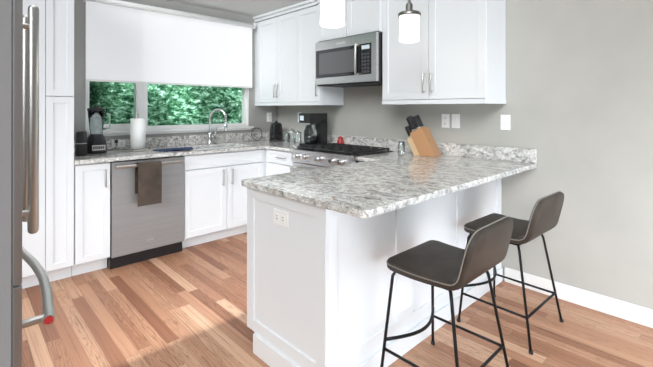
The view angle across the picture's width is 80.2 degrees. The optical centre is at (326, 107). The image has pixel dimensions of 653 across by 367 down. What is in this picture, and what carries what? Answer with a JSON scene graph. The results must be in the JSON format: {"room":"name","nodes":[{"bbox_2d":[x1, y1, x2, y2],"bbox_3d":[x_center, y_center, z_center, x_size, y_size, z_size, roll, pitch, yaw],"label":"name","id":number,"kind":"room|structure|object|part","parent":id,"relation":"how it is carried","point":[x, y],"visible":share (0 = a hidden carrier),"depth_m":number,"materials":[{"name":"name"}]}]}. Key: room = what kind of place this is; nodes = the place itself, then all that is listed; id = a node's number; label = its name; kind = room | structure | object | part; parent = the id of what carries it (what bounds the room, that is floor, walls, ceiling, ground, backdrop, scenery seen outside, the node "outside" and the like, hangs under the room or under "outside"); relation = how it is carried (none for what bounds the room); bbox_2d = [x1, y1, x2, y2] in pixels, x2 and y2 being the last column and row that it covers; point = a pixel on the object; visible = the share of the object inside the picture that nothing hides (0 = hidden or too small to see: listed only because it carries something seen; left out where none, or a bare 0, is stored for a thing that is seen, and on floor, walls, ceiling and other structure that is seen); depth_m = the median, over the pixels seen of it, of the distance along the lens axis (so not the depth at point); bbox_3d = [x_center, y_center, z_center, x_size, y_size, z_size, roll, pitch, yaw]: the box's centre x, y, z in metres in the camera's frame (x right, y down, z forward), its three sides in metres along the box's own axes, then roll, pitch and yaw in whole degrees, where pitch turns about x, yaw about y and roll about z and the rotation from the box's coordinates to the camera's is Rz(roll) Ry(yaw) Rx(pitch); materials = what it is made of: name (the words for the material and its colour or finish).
{"room":"kitchen","nodes":[
{"label":"kitchen","id":0,"kind":"room"},
{"bbox_2d":[74,0,277,140],"bbox_3d":[-2.077,0.097,3.770,3.850,2.440,0.150,0,0,-44],"label":"wall","id":1,"kind":"structure","parent":0,"point":[257,117],"depth_m":4.00,"materials":[{"name":"paint"}]},
{"bbox_2d":[112,139,124,147],"bbox_3d":[-1.988,0.342,3.711,0.116,0.072,0.009,0,0,-44],"label":"outlet","id":2,"kind":"object","parent":1,"relation":"attached to","point":[120,143],"visible":0.79,"depth_m":3.71,"materials":[{"name":"white plastic"}]},
{"bbox_2d":[84,0,254,136],"bbox_3d":[-1.579,-0.382,4.154,1.820,1.300,0.180,0,0,-44],"label":"window","id":3,"kind":"structure","parent":1,"relation":"in","point":[141,47],"depth_m":4.00,"materials":[{"name":"white fabric"}]},
{"bbox_3d":[-1.620,-0.378,4.189,1.654,1.132,0.006,0,0,-44],"label":"glass","id":4,"kind":"part","parent":3,"relation":"part of","materials":[{"name":"clear glass"}]},
{"bbox_3d":[-1.595,-0.358,4.171,1.820,1.252,0.135,0,0,-44],"label":"frame","id":5,"kind":"part","parent":3,"relation":"part of","materials":[{"name":"white"}]},
{"bbox_2d":[84,0,254,87],"bbox_3d":[-1.539,-0.507,4.123,1.789,1.050,0.078,0,0,-44],"label":"roller shade","id":6,"kind":"object","parent":3,"relation":"attached to","point":[127,42],"depth_m":4.00,"materials":[{"name":"fabric"}]},
{"bbox_2d":[267,113,271,121],"bbox_3d":[-0.728,0.119,4.940,0.072,0.116,0.009,0,0,-44],"label":"electrical outlet","id":7,"kind":"object","parent":1,"relation":"attached to","point":[269,117],"visible":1,"depth_m":4.94,"materials":[{"name":"white plastic"}]},
{"bbox_2d":[167,0,306,16],"bbox_3d":[0.678,-1.179,0.873,4.150,0.100,8.150,0,0,-44],"label":"ceiling","id":8,"kind":"structure","parent":0,"point":[252,8],"depth_m":4.21,"materials":[{"name":"paint"}]},
{"bbox_2d":[320,0,344,27],"bbox_3d":[0.030,-0.774,2.011,0.145,0.700,0.145,0,0,-44],"label":"pendant light","id":9,"kind":"object","parent":8,"relation":"hanging from","point":[332,13],"visible":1,"depth_m":1.96,"materials":[{"name":"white glass"}]},
{"bbox_2d":[398,0,420,42],"bbox_3d":[0.531,-0.773,2.487,0.145,0.700,0.145,0,0,-44],"label":"pendant light","id":10,"kind":"object","parent":8,"relation":"hanging from","point":[409,18],"visible":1,"depth_m":2.43,"materials":[{"name":"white glass"}]},
{"bbox_3d":[0.531,-0.507,2.486,0.132,0.168,0.132,0,0,-44],"label":"lamp shade","id":11,"kind":"part","parent":10,"relation":"part of","materials":[{"name":"white glass"}]},
{"bbox_2d":[22,232,652,366],"bbox_3d":[-0.445,1.336,-1.579,9.150,0.060,10.150,0,0,-44],"label":"floor","id":12,"kind":"structure","parent":0,"point":[186,307],"depth_m":2.33,"materials":[{"name":"brown wood"}]},
{"bbox_2d":[0,0,54,366],"bbox_3d":[-1.442,0.422,1.228,0.909,1.780,0.910,0,0,-44],"label":"refrigerator","id":13,"kind":"object","parent":12,"relation":"on","point":[19,117],"visible":1,"depth_m":1.12,"materials":[{"name":"grey metal"}]},
{"bbox_2d":[21,0,48,288],"bbox_3d":[-2.417,0.097,2.914,0.419,2.440,0.618,0,0,-44],"label":"tall cabinet","id":14,"kind":"object","parent":12,"relation":"on","point":[37,244],"depth_m":2.82,"materials":[{"name":"white wood"}]},
{"bbox_2d":[49,0,76,281],"bbox_3d":[-2.200,0.097,3.120,0.180,2.440,0.618,0,0,-44],"label":"tall cabinet","id":15,"kind":"object","parent":12,"relation":"on","point":[62,157],"depth_m":2.91,"materials":[{"name":"white wood"}]},
{"bbox_2d":[77,154,112,274],"bbox_3d":[-2.044,0.875,3.267,0.243,0.885,0.618,0,0,-44],"label":"base cabinet","id":16,"kind":"object","parent":12,"relation":"on","point":[93,171],"depth_m":3.06,"materials":[{"name":"white wood"}]},
{"bbox_2d":[97,148,188,247],"bbox_3d":[-1.733,0.876,3.563,0.615,0.885,0.618,0,0,-44],"label":"base cabinet","id":17,"kind":"object","parent":12,"relation":"on","point":[115,156],"depth_m":3.55,"materials":[{"name":"white"}]},
{"bbox_2d":[107,156,184,268],"bbox_3d":[-1.678,0.877,3.504,0.600,0.879,0.664,0,0,-44],"label":"dishwasher","id":18,"kind":"object","parent":12,"relation":"on","point":[146,209],"visible":0.88,"depth_m":3.27,"materials":[{"name":"silver metal"}]},
{"bbox_2d":[135,161,161,206],"bbox_3d":[-1.501,0.632,3.272,0.190,0.358,0.084,0,0,-44],"label":"towel","id":19,"kind":"object","parent":18,"relation":"hanging from","point":[148,174],"depth_m":3.24,"materials":[{"name":"brown fabric"}]},
{"bbox_2d":[169,144,264,246],"bbox_3d":[-1.180,0.877,4.088,0.910,0.885,0.618,0,0,-44],"label":"base cabinet","id":20,"kind":"object","parent":12,"relation":"on","point":[216,171],"depth_m":3.80,"materials":[{"name":"white wood"}]},
{"bbox_2d":[265,144,344,179],"bbox_3d":[-0.233,0.877,4.172,0.618,0.886,0.495,0,0,-44],"label":"base cabinet","id":21,"kind":"object","parent":12,"relation":"on","point":[278,162],"depth_m":3.97,"materials":[{"name":"white wood"}]},
{"bbox_2d":[241,168,416,366],"bbox_3d":[0.002,0.872,2.136,0.650,0.886,0.668,0,0,-44],"label":"base cabinet","id":22,"kind":"object","parent":12,"relation":"on","point":[319,273],"depth_m":1.89,"materials":[{"name":"white wood"}]},
{"bbox_2d":[273,208,287,227],"bbox_3d":[-0.229,0.548,1.932,0.009,0.072,0.116,0,0,-44],"label":"outlet","id":23,"kind":"object","parent":22,"relation":"attached to","point":[280,217],"visible":1,"depth_m":1.93,"materials":[{"name":"white plastic"}]},
{"bbox_2d":[74,131,536,217],"bbox_3d":[-0.419,0.365,3.098,2.373,0.134,3.111,0,0,-44],"label":"countertop","id":24,"kind":"structure","parent":22,"relation":"on","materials":[{"name":"grey stone"}]},
{"bbox_2d":[75,131,86,155],"bbox_3d":[-2.063,0.298,3.266,0.087,0.203,0.087,0,0,-44],"label":"coffee grinder","id":25,"kind":"object","parent":24,"relation":"on","point":[81,144],"visible":1,"depth_m":3.23,"materials":[{"name":"black plastic"}]},
{"bbox_2d":[87,106,117,153],"bbox_3d":[-2.016,0.192,3.510,0.295,0.417,0.244,0,0,-44],"label":"blender","id":26,"kind":"object","parent":24,"relation":"on","point":[96,142],"visible":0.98,"depth_m":3.39,"materials":[{"name":"black plastic"}]},
{"bbox_2d":[128,113,147,151],"bbox_3d":[-1.769,0.223,3.642,0.170,0.356,0.170,0,0,-44],"label":"paper towel holder","id":27,"kind":"object","parent":24,"relation":"on","point":[137,133],"visible":0.96,"depth_m":3.59,"materials":[{"name":"white paper"}]},
{"bbox_2d":[153,147,192,151],"bbox_3d":[-1.430,0.392,3.675,0.343,0.017,0.303,0,0,-44],"label":"pot holder","id":28,"kind":"object","parent":24,"relation":"on","point":[176,149],"visible":0.98,"depth_m":3.65,"materials":[{"name":"blue fabric"}]},
{"bbox_2d":[207,108,227,143],"bbox_3d":[-1.208,0.204,4.287,0.153,0.397,0.208,0,0,-44],"label":"faucet","id":29,"kind":"object","parent":24,"relation":"on","point":[211,138],"depth_m":4.30,"materials":[{"name":"silver metal"}]},
{"bbox_2d":[269,121,283,141],"bbox_3d":[-0.611,0.279,4.700,0.199,0.247,0.199,0,0,-44],"label":"kettle","id":30,"kind":"object","parent":24,"relation":"on","point":[276,132],"visible":1,"depth_m":4.65,"materials":[{"name":"black plastic"}]},
{"bbox_2d":[284,131,292,142],"bbox_3d":[-0.456,0.342,4.517,0.069,0.122,0.068,0,0,-44],"label":"glass canister","id":31,"kind":"object","parent":24,"relation":"on","point":[291,135],"depth_m":4.50,"materials":[{"name":"clear glass"}]},
{"bbox_2d":[292,130,301,141],"bbox_3d":[-0.332,0.334,4.546,0.078,0.137,0.076,0,0,-44],"label":"glass canister","id":32,"kind":"object","parent":24,"relation":"on","point":[296,135],"depth_m":4.52,"materials":[{"name":"clear glass"}]},
{"bbox_2d":[299,113,326,145],"bbox_3d":[-0.139,0.229,4.074,0.242,0.345,0.176,0,0,-44],"label":"coffee maker","id":33,"kind":"object","parent":24,"relation":"on","point":[315,131],"visible":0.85,"depth_m":4.02,"materials":[{"name":"black plastic"}]},
{"bbox_2d":[337,136,343,143],"bbox_3d":[0.148,0.352,4.118,0.080,0.100,0.080,0,0,-44],"label":"ornament","id":34,"kind":"object","parent":24,"relation":"on","point":[340,140],"visible":0.77,"depth_m":4.10,"materials":[{"name":"red ceramic"}]},
{"bbox_2d":[398,141,404,154],"bbox_3d":[0.642,0.342,3.326,0.056,0.116,0.056,0,0,-44],"label":"glass jar","id":35,"kind":"object","parent":24,"relation":"on","point":[401,147],"visible":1,"depth_m":3.31,"materials":[{"name":"clear glass"}]},
{"bbox_2d":[405,115,441,156],"bbox_3d":[0.810,0.230,3.296,0.295,0.340,0.138,0,0,39],"label":"knife block","id":36,"kind":"object","parent":24,"relation":"on","point":[421,141],"visible":1,"depth_m":3.25,"materials":[{"name":"brown wood"}]},
{"bbox_2d":[290,143,392,171],"bbox_3d":[0.119,0.843,3.617,0.631,0.948,0.773,0,0,-44],"label":"range","id":37,"kind":"object","parent":12,"relation":"on","point":[309,157],"visible":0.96,"depth_m":3.51,"materials":[{"name":"silver metal"}]},
{"bbox_2d":[357,152,417,163],"bbox_3d":[0.580,0.875,3.316,0.618,0.885,0.286,0,0,-44],"label":"base cabinet","id":38,"kind":"object","parent":12,"relation":"on","point":[392,155],"depth_m":3.13,"materials":[{"name":"white"}]},
{"bbox_2d":[333,160,468,343],"bbox_3d":[0.453,0.873,2.565,0.595,0.886,0.668,0,0,-44],"label":"base cabinet","id":39,"kind":"object","parent":12,"relation":"on","point":[442,193],"depth_m":2.34,"materials":[{"name":"white wood"}]},
{"bbox_2d":[380,216,513,366],"bbox_3d":[0.575,0.903,1.836,0.493,0.819,0.469,0,0,-44],"label":"stool","id":40,"kind":"object","parent":12,"relation":"on","point":[445,266],"visible":1,"depth_m":1.76,"materials":[{"name":"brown leather"}]},
{"bbox_3d":[0.580,0.631,1.831,0.446,0.274,0.453,0,0,-44],"label":"seat","id":41,"kind":"part","parent":40,"relation":"part of","materials":[{"name":"grey leather"}]},
{"bbox_2d":[457,191,563,354],"bbox_3d":[1.137,0.904,2.379,0.507,0.819,0.482,0,0,-44],"label":"stool","id":42,"kind":"object","parent":12,"relation":"on","point":[545,214],"visible":0.88,"depth_m":2.25,"materials":[{"name":"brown leather"}]},
{"bbox_3d":[1.144,0.632,2.374,0.455,0.274,0.464,0,0,-44],"label":"seat","id":43,"kind":"part","parent":42,"relation":"part of","materials":[{"name":"grey leather"}]},
{"bbox_2d":[278,0,652,309],"bbox_3d":[2.128,0.094,2.249,0.150,2.440,8.150,0,0,-44],"label":"wall","id":44,"kind":"structure","parent":0,"point":[577,107],"depth_m":2.62,"materials":[{"name":"paint"}]},
{"bbox_2d":[253,0,312,103],"bbox_3d":[-0.369,-0.588,4.471,0.409,1.063,1.192,0,0,-44],"label":"upper cabinet","id":45,"kind":"object","parent":44,"relation":"attached to","point":[283,36],"depth_m":4.37,"materials":[{"name":"white wood"}]},
{"bbox_2d":[313,0,340,103],"bbox_3d":[0.177,-0.589,3.897,0.409,1.063,0.394,0,0,-44],"label":"upper cabinet","id":46,"kind":"object","parent":44,"relation":"attached to","point":[321,95],"depth_m":3.98,"materials":[{"name":"white wood"}]},
{"bbox_2d":[315,32,381,87],"bbox_3d":[0.290,-0.434,3.732,0.468,0.436,0.784,0,0,-44],"label":"microwave oven","id":47,"kind":"object","parent":46,"relation":"attached to","point":[352,61],"visible":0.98,"depth_m":3.56,"materials":[{"name":"silver metal"}]},
{"bbox_2d":[341,0,372,103],"bbox_3d":[0.448,-0.590,3.611,0.409,1.063,0.394,0,0,-44],"label":"upper cabinet","id":48,"kind":"object","parent":44,"relation":"attached to","point":[358,13],"depth_m":3.54,"materials":[{"name":"white wood"}]},
{"bbox_2d":[373,0,505,103],"bbox_3d":[0.909,-0.591,3.126,0.409,1.063,0.944,0,0,-44],"label":"upper cabinet","id":49,"kind":"object","parent":44,"relation":"attached to","point":[459,57],"depth_m":2.94,"materials":[{"name":"white wood"}]},
{"bbox_2d":[442,114,449,127],"bbox_3d":[1.013,0.111,3.304,0.009,0.116,0.072,0,0,-44],"label":"electrical outlet","id":50,"kind":"object","parent":44,"relation":"attached to","point":[445,120],"visible":1,"depth_m":3.30,"materials":[{"name":"white plastic"}]},
{"bbox_2d":[452,114,459,127],"bbox_3d":[1.076,0.111,3.236,0.011,0.116,0.072,0,0,-44],"label":"light switch","id":51,"kind":"object","parent":44,"relation":"attached to","point":[455,120],"visible":1,"depth_m":3.23,"materials":[{"name":"white plastic"}]},
{"bbox_2d":[500,115,509,129],"bbox_3d":[1.355,0.110,2.942,0.011,0.116,0.072,0,0,-44],"label":"light switch","id":52,"kind":"object","parent":44,"relation":"attached to","point":[504,122],"visible":1,"depth_m":2.94,"materials":[{"name":"white plastic"}]},
{"bbox_2d":[504,267,652,327],"bbox_3d":[3.115,1.258,1.089,0.014,0.108,5.117,0,0,-44],"label":"baseboard","id":53,"kind":"structure","parent":44,"relation":"attached to","point":[638,314],"depth_m":2.55,"materials":[{"name":"white wood"}]},
{"label":"outside","id":54,"kind":"structure","parent":0,"visible":0},
{"bbox_2d":[89,81,241,125],"bbox_3d":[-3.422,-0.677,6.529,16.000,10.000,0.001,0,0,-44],"label":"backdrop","id":55,"kind":"structure","parent":54,"point":[121,100],"depth_m":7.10,"materials":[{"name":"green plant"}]}
]}

